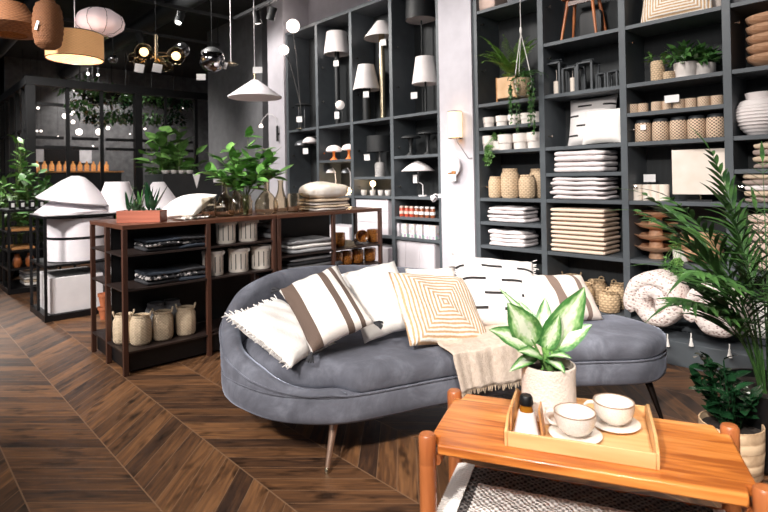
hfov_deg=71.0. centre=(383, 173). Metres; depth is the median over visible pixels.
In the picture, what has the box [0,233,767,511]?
floor
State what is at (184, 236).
folded cloth
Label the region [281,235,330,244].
folded blanket
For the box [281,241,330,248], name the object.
folded blanket
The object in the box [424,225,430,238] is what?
box
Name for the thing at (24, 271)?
folded cloth
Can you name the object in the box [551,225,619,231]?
seat pad
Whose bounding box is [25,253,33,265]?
vase
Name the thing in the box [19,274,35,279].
folded cloth
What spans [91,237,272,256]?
shelf
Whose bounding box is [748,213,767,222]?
quilt
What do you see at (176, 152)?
leaf plant
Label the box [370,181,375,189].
lamp
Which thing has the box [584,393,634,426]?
teacup
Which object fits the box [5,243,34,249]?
wooden tray
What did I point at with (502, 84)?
planter
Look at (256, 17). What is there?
track spotlight
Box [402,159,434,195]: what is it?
table lamp
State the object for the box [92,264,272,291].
shelf
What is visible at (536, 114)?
ceramic pot
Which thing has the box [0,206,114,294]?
display table
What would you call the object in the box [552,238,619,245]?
seat pad
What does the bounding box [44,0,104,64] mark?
pendant lamp
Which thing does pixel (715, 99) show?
tealight holder
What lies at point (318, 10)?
wall
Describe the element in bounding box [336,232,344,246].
tumbler
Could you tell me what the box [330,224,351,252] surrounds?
box unit
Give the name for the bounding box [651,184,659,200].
pillar candle
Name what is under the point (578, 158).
folded towel
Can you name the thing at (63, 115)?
bulb
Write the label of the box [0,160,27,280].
bushy plant
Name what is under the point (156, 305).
woven basket
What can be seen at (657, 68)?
potted plant
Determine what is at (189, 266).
folded cloth
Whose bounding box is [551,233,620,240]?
seat pad
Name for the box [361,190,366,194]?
cup
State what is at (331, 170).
reading lamp
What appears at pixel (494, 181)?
wicker lantern
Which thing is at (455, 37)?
column
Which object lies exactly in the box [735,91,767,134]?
ribbed vase
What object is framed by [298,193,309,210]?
glass jar
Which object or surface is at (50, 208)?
lampshade
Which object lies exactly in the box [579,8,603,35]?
board
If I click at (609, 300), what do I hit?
storage basket
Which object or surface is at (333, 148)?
mushroom lamp
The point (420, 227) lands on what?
box
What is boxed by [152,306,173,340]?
woven basket
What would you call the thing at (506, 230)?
folded blanket
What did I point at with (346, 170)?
reading lamp
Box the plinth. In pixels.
[660,328,766,371]
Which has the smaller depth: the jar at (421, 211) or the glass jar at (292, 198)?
the glass jar at (292, 198)
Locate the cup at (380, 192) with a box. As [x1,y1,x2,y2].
[378,190,383,195]
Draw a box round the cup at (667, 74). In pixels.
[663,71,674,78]
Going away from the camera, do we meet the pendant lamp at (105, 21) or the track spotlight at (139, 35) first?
the pendant lamp at (105, 21)
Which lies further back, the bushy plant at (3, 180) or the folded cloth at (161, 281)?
the bushy plant at (3, 180)
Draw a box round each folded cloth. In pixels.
[19,267,56,273]
[19,271,35,276]
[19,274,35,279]
[20,277,36,282]
[20,280,36,285]
[134,234,180,242]
[134,241,181,247]
[134,245,180,250]
[134,277,178,284]
[135,267,181,275]
[135,273,180,280]
[165,262,204,271]
[173,233,204,239]
[177,238,204,243]
[178,242,204,248]
[178,269,204,275]
[178,274,204,280]
[257,222,270,227]
[257,227,270,232]
[257,232,270,237]
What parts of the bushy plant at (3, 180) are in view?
pot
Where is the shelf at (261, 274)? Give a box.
[256,259,379,276]
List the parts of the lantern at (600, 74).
post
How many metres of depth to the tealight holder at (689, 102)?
3.90 m
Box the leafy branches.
[194,126,293,195]
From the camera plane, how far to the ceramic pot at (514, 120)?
4.96 m
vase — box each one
[12,254,21,267]
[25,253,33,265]
[201,197,215,217]
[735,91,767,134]
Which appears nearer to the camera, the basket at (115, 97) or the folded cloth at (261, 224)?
the folded cloth at (261, 224)
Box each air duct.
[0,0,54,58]
[58,0,206,78]
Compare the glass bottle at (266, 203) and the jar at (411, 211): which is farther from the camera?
the jar at (411, 211)
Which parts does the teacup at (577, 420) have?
handle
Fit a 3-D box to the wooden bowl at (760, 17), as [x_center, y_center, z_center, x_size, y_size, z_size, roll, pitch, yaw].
[2.614,-1.012,3.608,0.320,0.085,0.320,0,-1,-43]
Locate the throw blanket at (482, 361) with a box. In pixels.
[437,324,542,397]
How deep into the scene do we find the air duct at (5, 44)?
9.00 m
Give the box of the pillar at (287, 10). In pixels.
[267,0,308,196]
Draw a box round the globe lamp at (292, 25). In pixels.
[279,19,303,128]
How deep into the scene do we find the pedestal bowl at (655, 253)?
4.12 m
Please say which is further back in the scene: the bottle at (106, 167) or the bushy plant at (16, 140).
the bottle at (106, 167)
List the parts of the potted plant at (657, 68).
pot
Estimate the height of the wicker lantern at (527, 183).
0.215 m
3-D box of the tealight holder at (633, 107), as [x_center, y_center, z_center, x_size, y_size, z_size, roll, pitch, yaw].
[1.956,-0.501,4.213,0.080,0.074,0.080,0,-1,-43]
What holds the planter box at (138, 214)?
on the display rack at (212, 295)
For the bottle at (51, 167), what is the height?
0.200 m
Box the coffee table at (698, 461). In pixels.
[419,388,767,511]
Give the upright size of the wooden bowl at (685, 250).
0.100 m
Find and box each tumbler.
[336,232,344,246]
[336,251,342,264]
[340,250,352,264]
[351,249,363,262]
[355,230,368,241]
[364,247,375,260]
[367,229,377,241]
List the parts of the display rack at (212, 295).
post, post, post, divider panel, post, post, post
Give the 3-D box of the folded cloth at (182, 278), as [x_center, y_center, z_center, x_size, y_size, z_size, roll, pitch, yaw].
[-1.486,0.766,4.064,0.240,0.043,0.274,0,-1,-43]
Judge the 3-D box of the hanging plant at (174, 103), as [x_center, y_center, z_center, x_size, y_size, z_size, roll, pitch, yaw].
[-4.397,-1.718,11.239,0.844,1.565,0.882,0,-1,-43]
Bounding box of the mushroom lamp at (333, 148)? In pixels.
[326,145,341,159]
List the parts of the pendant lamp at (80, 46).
lamp shade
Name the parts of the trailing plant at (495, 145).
pot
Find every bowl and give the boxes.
[161,170,169,173]
[634,210,667,223]
[634,221,677,235]
[635,232,676,247]
[635,243,678,258]
[680,232,723,242]
[680,247,723,263]
[681,243,723,250]
[745,11,767,25]
[745,21,767,35]
[746,32,767,44]
[746,42,767,54]
[746,52,767,65]
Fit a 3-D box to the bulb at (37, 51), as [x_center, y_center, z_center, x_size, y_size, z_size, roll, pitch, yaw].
[-6.951,-1.870,10.802,0.051,1.183,0.053,0,-1,-43]
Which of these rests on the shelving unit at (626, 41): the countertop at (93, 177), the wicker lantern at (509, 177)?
the wicker lantern at (509, 177)
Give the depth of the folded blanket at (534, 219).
4.97 m
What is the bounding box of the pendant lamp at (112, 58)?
[108,0,117,63]
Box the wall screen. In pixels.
[44,145,79,162]
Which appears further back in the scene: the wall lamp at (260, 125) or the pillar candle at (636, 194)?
the wall lamp at (260, 125)
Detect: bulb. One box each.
[36,51,39,108]
[62,64,65,118]
[75,79,82,134]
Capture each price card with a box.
[643,174,655,183]
[664,94,678,108]
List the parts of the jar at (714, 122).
lid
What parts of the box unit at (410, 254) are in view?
drawer, drawer, drawer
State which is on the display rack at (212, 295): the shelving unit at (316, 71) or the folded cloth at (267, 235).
the folded cloth at (267, 235)
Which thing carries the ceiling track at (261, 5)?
hanging from the ceiling
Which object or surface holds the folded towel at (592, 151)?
on the folded towel at (578, 158)
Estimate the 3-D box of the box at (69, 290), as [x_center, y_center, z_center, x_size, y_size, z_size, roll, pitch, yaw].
[-3.196,1.175,5.473,0.460,0.340,0.600,0,-1,-43]
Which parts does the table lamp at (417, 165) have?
lamp shade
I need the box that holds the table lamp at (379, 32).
[364,20,388,117]
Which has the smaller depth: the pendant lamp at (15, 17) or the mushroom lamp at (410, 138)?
the pendant lamp at (15, 17)
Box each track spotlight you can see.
[135,31,144,43]
[174,9,184,25]
[252,7,261,24]
[266,3,276,20]
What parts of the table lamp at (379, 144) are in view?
lamp shade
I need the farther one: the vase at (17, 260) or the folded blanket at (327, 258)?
the vase at (17, 260)
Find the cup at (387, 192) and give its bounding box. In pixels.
[385,190,390,195]
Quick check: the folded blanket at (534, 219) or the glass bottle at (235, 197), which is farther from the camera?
the folded blanket at (534, 219)
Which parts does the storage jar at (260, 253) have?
lid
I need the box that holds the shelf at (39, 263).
[30,258,104,267]
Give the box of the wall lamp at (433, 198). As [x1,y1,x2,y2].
[430,193,440,201]
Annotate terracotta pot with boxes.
[97,292,104,306]
[98,306,104,319]
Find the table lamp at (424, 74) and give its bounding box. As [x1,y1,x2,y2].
[411,55,436,112]
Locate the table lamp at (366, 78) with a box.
[353,64,379,120]
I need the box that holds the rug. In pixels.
[457,467,724,511]
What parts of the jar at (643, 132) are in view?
lid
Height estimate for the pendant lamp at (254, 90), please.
1.882 m
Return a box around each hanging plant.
[51,65,100,121]
[72,65,115,126]
[86,64,132,126]
[108,54,143,125]
[130,59,169,127]
[153,64,192,126]
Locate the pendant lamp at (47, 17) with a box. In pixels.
[31,0,63,49]
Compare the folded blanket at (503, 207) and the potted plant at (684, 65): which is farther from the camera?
the folded blanket at (503, 207)
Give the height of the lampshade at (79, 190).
0.314 m
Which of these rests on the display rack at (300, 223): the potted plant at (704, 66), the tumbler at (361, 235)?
the tumbler at (361, 235)
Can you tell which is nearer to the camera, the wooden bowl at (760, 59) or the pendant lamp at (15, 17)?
the wooden bowl at (760, 59)
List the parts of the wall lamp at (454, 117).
lamp shade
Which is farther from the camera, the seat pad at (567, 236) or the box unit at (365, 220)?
the box unit at (365, 220)
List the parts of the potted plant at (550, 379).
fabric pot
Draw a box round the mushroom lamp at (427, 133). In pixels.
[417,130,437,154]
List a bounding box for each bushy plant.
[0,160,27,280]
[1,134,35,275]
[14,163,57,268]
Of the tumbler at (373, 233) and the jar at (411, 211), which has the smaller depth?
the tumbler at (373, 233)
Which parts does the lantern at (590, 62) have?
post, post, post, post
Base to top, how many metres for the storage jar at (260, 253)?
0.192 m
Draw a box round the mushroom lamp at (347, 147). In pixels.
[341,144,350,158]
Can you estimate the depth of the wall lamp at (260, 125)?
7.71 m
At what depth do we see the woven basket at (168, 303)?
4.05 m
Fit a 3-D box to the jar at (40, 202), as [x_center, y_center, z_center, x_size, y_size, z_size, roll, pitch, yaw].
[-4.259,0.382,6.689,0.070,0.105,0.072,0,-1,-43]
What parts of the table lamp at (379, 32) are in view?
lamp shade, stem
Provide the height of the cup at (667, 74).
0.060 m
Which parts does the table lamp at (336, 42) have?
lamp shade, stem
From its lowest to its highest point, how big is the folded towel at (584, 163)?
0.053 m
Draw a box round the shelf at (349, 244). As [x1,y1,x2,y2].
[270,240,379,257]
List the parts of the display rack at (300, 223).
post, post, divider panel, post, post, post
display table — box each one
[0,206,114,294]
[29,209,201,322]
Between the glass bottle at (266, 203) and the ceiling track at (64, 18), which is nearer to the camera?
the glass bottle at (266, 203)
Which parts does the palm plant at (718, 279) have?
planter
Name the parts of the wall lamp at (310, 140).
lamp shade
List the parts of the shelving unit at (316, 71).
shelf, shelf, shelf, shelf, shelf, shelf, shelf, shelf, shelf, shelf, shelf, shelf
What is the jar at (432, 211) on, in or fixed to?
on the shelving unit at (316, 71)
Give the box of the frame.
[0,75,207,244]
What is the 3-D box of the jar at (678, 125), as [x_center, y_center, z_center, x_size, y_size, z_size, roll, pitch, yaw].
[2.183,-0.331,3.986,0.122,0.172,0.122,0,-1,-43]
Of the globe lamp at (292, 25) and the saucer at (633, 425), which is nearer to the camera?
the saucer at (633, 425)
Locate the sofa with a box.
[219,265,666,473]
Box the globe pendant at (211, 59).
[196,0,224,79]
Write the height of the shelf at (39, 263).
0.022 m
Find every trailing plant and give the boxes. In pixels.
[482,132,504,165]
[663,238,688,276]
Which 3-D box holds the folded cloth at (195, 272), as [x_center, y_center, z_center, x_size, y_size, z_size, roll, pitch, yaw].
[-1.486,0.737,4.069,0.240,0.041,0.274,0,-1,-42]
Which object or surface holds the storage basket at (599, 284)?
on the shelving unit at (626, 41)
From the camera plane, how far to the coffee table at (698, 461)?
1.71 m
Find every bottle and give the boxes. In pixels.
[42,161,46,168]
[49,161,53,170]
[56,161,61,170]
[71,161,75,170]
[78,161,82,170]
[84,161,88,170]
[91,161,95,170]
[104,162,108,170]
[216,182,234,216]
[231,189,240,214]
[254,180,277,213]
[275,180,286,211]
[514,393,539,434]
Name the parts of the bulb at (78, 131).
bulb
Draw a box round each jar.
[9,201,15,209]
[19,200,25,208]
[28,200,34,208]
[38,200,44,207]
[201,249,224,275]
[215,222,236,243]
[228,246,249,272]
[238,220,258,241]
[239,195,252,215]
[250,244,270,268]
[287,193,298,211]
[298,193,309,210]
[399,206,403,215]
[404,206,408,216]
[409,206,413,216]
[414,206,418,216]
[419,207,424,216]
[425,207,429,217]
[430,207,435,217]
[635,120,651,141]
[652,118,669,140]
[669,116,686,139]
[687,115,705,138]
[706,113,723,137]
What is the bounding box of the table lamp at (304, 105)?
[295,103,311,127]
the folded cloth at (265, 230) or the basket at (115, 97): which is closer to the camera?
the folded cloth at (265, 230)
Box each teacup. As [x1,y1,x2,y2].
[544,402,596,437]
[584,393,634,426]
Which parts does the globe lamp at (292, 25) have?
globe, arm, globe, stem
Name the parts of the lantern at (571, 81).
post, post, post, post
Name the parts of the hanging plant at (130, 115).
hanging cord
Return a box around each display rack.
[90,214,276,376]
[253,206,382,280]
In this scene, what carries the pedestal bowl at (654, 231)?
on the pedestal bowl at (655, 241)
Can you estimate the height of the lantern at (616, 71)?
0.153 m
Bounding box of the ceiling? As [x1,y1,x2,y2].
[0,0,266,94]
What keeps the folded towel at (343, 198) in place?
on the folded towel at (329, 202)
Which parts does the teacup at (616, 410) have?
handle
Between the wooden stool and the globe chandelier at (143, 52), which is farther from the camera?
the globe chandelier at (143, 52)
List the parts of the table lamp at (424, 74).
lamp shade, stem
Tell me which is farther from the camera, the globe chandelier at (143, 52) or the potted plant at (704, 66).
the globe chandelier at (143, 52)
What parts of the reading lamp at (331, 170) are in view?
lamp shade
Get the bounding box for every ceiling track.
[31,12,219,46]
[132,0,277,20]
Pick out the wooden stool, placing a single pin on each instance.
(573, 3)
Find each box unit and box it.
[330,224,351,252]
[356,198,391,234]
[362,243,391,265]
[397,240,439,268]
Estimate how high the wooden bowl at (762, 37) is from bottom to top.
0.085 m
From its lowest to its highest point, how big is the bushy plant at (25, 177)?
1.594 m
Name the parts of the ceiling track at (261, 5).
rail, rail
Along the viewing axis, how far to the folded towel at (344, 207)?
4.90 m
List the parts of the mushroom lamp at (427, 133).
stem, lamp shade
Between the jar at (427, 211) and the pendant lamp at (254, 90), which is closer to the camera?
the pendant lamp at (254, 90)
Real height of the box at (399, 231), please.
0.145 m
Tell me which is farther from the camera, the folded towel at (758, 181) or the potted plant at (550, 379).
the folded towel at (758, 181)
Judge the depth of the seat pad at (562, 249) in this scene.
4.46 m
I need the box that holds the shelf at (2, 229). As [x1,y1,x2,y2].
[0,226,42,233]
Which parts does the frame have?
lattice post, lattice post, lattice post, lattice post, lattice post, post, rail, rail, rail, post, rail, rail, post, rail, rail, post, rail, post, post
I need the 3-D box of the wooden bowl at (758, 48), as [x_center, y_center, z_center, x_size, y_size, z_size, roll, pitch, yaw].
[2.617,-0.814,3.606,0.320,0.085,0.320,0,-1,-43]
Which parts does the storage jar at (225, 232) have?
lid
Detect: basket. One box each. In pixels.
[103,92,120,100]
[112,309,134,344]
[129,310,151,345]
[145,301,165,319]
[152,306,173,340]
[164,298,181,332]
[175,302,195,335]
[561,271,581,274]
[585,279,593,298]
[588,276,607,304]
[599,287,619,313]
[608,279,623,309]
[698,410,764,482]
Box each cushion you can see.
[163,194,215,218]
[221,294,335,368]
[243,314,666,392]
[271,260,383,362]
[341,261,405,343]
[388,272,485,345]
[405,266,454,276]
[448,251,538,325]
[523,275,603,320]
[568,94,617,145]
[582,108,620,144]
[641,0,711,22]
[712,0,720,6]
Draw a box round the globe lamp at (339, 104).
[334,100,344,123]
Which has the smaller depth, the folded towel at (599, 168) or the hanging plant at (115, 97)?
the folded towel at (599, 168)
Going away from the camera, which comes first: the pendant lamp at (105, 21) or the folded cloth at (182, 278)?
the folded cloth at (182, 278)
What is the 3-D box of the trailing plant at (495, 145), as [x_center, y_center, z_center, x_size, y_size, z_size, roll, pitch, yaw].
[1.054,-0.228,5.098,0.293,0.331,0.179,0,-1,-43]
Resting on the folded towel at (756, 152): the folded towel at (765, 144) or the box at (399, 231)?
the folded towel at (765, 144)
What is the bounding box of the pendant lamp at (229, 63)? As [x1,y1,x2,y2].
[222,3,237,68]
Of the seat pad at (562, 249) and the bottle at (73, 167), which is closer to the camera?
the seat pad at (562, 249)
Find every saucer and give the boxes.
[548,425,602,443]
[595,415,640,433]
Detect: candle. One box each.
[554,70,557,93]
[570,69,574,91]
[633,184,642,199]
[642,184,650,199]
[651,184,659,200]
[659,184,669,200]
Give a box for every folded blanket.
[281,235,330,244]
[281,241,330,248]
[281,245,331,253]
[281,252,330,261]
[281,257,330,265]
[282,261,330,268]
[487,214,537,218]
[488,210,537,214]
[488,227,535,234]
[489,205,538,210]
[489,217,538,222]
[489,241,538,246]
[490,233,538,238]
[490,237,537,242]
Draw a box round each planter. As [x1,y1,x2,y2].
[480,34,537,101]
[500,1,543,134]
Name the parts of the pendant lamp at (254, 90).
cord, lamp shade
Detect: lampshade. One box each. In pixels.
[34,201,106,214]
[35,176,107,205]
[47,215,113,238]
[47,235,110,262]
[101,182,136,211]
[142,182,175,209]
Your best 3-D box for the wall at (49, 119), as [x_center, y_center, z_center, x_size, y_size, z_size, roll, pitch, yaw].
[-3.831,-0.480,14.989,11.100,3.970,0.100,0,-1,-43]
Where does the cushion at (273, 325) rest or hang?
on the sofa
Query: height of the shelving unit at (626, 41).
3.440 m
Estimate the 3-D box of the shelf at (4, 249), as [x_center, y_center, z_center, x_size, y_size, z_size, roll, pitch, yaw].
[-4.180,0.928,7.099,1.408,0.022,0.788,0,-1,-43]
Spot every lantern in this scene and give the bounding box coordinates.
[489,176,501,197]
[501,168,518,197]
[519,175,535,198]
[529,168,540,197]
[547,59,567,94]
[561,65,582,92]
[576,58,599,90]
[595,71,609,87]
[607,69,618,86]
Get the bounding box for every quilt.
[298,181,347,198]
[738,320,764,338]
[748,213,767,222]
[748,223,767,232]
[749,232,767,241]
[749,242,767,251]
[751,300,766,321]
[752,251,767,261]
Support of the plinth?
on the floor
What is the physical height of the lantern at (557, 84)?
0.318 m
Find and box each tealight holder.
[630,104,637,112]
[638,103,648,111]
[651,101,661,110]
[662,101,672,109]
[673,99,684,107]
[685,98,696,107]
[697,96,709,105]
[710,95,723,104]
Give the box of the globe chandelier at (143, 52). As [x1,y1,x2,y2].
[128,0,189,72]
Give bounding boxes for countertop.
[15,171,123,243]
[144,174,220,213]
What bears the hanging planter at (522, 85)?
hanging from the ceiling
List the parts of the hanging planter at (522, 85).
cord, cord, pot, cord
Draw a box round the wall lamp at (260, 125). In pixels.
[259,114,278,140]
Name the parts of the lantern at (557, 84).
post, post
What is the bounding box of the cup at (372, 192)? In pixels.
[370,190,375,195]
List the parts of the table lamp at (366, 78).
stem, lamp shade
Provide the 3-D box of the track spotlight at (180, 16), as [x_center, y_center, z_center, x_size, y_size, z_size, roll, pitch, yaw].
[-2.598,-1.972,6.839,0.100,0.198,0.160,-1,-1,13]
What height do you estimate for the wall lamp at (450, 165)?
0.265 m
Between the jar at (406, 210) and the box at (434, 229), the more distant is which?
the jar at (406, 210)
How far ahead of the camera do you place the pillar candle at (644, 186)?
4.13 m
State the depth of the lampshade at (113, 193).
5.59 m
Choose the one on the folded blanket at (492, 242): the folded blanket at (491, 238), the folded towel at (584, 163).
the folded blanket at (491, 238)
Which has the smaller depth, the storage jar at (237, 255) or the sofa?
the sofa
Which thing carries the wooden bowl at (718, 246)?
on the wooden bowl at (685, 250)
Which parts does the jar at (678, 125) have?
lid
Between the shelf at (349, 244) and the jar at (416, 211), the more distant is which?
the jar at (416, 211)
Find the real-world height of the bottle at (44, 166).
0.200 m
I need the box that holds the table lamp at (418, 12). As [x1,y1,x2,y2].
[405,0,435,111]
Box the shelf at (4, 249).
[0,242,43,252]
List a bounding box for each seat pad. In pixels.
[550,206,619,212]
[550,242,619,250]
[551,212,618,217]
[551,216,619,221]
[551,220,618,226]
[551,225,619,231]
[551,229,618,235]
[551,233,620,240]
[551,247,619,254]
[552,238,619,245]
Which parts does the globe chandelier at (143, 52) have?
glass globe, glass globe, glass globe, cord, glass globe, glass globe, glass globe, glass globe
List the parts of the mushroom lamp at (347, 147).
lamp shade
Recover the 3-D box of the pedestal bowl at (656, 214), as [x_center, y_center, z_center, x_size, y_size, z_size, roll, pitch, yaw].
[2.103,0.345,4.166,0.310,0.100,0.310,0,-1,-43]
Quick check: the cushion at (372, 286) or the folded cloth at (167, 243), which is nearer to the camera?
the cushion at (372, 286)
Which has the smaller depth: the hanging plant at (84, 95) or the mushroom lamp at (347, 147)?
the mushroom lamp at (347, 147)
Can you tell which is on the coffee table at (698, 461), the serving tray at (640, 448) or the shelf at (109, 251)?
the serving tray at (640, 448)
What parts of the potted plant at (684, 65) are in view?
pot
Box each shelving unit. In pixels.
[285,0,442,267]
[472,0,767,346]
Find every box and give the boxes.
[40,266,102,314]
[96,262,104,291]
[116,181,167,222]
[397,223,402,235]
[401,223,408,236]
[409,224,417,237]
[416,224,423,238]
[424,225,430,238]
[430,225,438,239]
[479,0,506,9]
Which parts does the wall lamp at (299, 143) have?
lamp shade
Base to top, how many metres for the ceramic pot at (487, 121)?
0.100 m
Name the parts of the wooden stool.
leg, leg, rail, leg, leg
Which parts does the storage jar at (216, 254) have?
lid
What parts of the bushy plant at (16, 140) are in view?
pot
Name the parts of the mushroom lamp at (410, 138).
stem, lamp shade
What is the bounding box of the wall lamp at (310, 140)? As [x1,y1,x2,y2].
[302,136,315,153]
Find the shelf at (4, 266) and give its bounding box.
[0,260,41,270]
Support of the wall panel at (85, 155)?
attached to the wall at (49, 119)
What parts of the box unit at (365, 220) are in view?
drawer, drawer, drawer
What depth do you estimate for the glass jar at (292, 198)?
4.75 m
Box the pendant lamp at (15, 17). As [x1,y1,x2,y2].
[0,0,33,39]
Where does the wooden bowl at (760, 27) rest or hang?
on the wooden bowl at (762, 37)
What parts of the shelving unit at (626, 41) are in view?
shelf, shelf, shelf, shelf, shelf, shelf, shelf, shelf, shelf, shelf, shelf, shelf, shelf, shelf, shelf, shelf, shelf, shelf, shelf, shelf, shelf, shelf, shelf, shelf, shelf, shelf, shelf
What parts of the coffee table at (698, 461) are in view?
leg, rail, leg, leg, rail, leg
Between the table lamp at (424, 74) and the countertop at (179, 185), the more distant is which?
the countertop at (179, 185)
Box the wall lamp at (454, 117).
[448,110,467,157]
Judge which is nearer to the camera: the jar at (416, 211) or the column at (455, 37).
the column at (455, 37)
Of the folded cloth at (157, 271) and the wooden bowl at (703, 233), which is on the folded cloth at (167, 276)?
the folded cloth at (157, 271)
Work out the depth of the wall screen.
11.79 m
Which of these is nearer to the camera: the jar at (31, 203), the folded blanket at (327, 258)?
the folded blanket at (327, 258)
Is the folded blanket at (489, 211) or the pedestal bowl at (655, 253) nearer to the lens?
the pedestal bowl at (655, 253)
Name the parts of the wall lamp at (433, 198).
lamp shade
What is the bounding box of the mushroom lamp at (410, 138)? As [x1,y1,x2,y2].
[401,135,420,155]
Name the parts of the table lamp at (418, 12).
lamp shade, stem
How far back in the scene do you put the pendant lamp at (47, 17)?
4.08 m
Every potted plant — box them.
[489,287,591,425]
[644,51,671,80]
[660,39,711,76]
[687,41,721,74]
[689,351,764,482]
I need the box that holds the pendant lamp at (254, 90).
[228,0,281,101]
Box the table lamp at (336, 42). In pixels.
[324,30,348,123]
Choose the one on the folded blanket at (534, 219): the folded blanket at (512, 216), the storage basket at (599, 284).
the folded blanket at (512, 216)
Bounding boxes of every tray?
[5,226,34,231]
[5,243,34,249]
[504,388,659,469]
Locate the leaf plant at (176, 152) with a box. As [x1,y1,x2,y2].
[135,126,208,173]
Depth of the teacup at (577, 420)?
1.67 m
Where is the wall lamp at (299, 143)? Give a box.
[294,139,315,146]
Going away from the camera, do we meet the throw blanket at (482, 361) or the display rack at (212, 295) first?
the throw blanket at (482, 361)
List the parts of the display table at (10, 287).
post, post, frame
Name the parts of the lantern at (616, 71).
post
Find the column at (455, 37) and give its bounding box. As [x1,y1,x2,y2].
[438,0,476,270]
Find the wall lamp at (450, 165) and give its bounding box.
[441,154,460,180]
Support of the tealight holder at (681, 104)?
on the shelving unit at (626, 41)
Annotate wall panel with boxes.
[36,149,43,161]
[79,150,91,162]
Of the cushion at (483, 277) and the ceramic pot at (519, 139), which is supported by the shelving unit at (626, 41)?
the ceramic pot at (519, 139)
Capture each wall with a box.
[4,56,208,243]
[4,143,4,188]
[207,7,269,210]
[308,0,371,23]
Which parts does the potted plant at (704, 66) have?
pot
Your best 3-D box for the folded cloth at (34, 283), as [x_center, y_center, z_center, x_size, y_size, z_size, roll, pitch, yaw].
[-4.352,1.354,6.786,0.360,0.047,0.405,0,-1,-43]
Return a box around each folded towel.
[309,197,348,201]
[309,201,347,204]
[309,203,349,207]
[309,206,348,210]
[550,180,617,184]
[550,190,616,194]
[553,176,618,180]
[553,185,618,189]
[553,194,618,199]
[554,149,617,155]
[554,155,617,161]
[554,161,617,166]
[554,166,616,172]
[742,179,767,184]
[743,173,767,178]
[744,185,767,190]
[744,191,767,196]
[745,197,767,202]
[753,142,767,148]
[753,149,767,155]
[753,156,767,161]
[754,162,767,168]
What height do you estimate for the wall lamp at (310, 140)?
0.256 m
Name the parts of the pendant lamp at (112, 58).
globe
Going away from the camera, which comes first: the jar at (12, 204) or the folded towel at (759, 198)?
the folded towel at (759, 198)
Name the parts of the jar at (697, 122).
lid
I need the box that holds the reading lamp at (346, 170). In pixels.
[341,168,350,194]
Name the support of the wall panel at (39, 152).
attached to the wall at (49, 119)
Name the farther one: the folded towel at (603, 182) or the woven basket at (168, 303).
the folded towel at (603, 182)
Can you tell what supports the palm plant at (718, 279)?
on the floor
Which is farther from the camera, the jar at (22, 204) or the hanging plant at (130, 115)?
the hanging plant at (130, 115)
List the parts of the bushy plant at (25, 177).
pot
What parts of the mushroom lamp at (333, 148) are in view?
stem, lamp shade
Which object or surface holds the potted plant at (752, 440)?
on the floor
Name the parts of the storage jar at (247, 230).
lid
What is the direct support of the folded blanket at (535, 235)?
on the folded blanket at (491, 238)
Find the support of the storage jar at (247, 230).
on the display rack at (212, 295)
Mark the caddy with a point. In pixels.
(541, 423)
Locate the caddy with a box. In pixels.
[509,398,545,435]
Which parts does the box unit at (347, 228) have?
drawer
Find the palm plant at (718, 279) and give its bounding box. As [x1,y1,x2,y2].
[598,126,767,475]
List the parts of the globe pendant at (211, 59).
cord, globe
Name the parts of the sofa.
leg, backrest, leg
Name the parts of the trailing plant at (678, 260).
pot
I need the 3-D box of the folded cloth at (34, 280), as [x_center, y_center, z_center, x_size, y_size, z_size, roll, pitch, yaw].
[-4.355,1.316,6.787,0.360,0.049,0.406,0,-1,-42]
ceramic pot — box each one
[482,136,496,150]
[483,117,494,126]
[496,115,507,125]
[497,134,512,149]
[508,114,519,124]
[513,133,527,148]
[520,113,529,123]
[526,132,539,147]
[531,111,538,121]
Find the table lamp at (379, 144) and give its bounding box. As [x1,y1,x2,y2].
[364,135,390,176]
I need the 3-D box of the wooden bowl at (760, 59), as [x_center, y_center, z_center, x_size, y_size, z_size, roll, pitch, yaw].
[2.619,-0.748,3.605,0.320,0.085,0.320,0,-1,-43]
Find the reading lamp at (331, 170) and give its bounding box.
[326,168,335,182]
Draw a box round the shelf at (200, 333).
[92,318,222,353]
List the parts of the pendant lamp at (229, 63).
cord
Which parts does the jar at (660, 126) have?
lid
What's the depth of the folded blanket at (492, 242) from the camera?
4.97 m
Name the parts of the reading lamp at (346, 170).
lamp shade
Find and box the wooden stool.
[560,0,606,39]
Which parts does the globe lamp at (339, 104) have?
globe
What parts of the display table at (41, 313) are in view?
post, post, post, frame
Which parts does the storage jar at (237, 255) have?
lid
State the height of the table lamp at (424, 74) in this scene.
0.612 m
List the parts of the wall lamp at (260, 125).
handle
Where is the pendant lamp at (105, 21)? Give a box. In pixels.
[75,0,124,39]
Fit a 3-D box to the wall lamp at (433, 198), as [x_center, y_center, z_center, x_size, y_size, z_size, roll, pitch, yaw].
[0.530,0.252,5.519,0.119,0.090,0.073,-1,-1,-32]

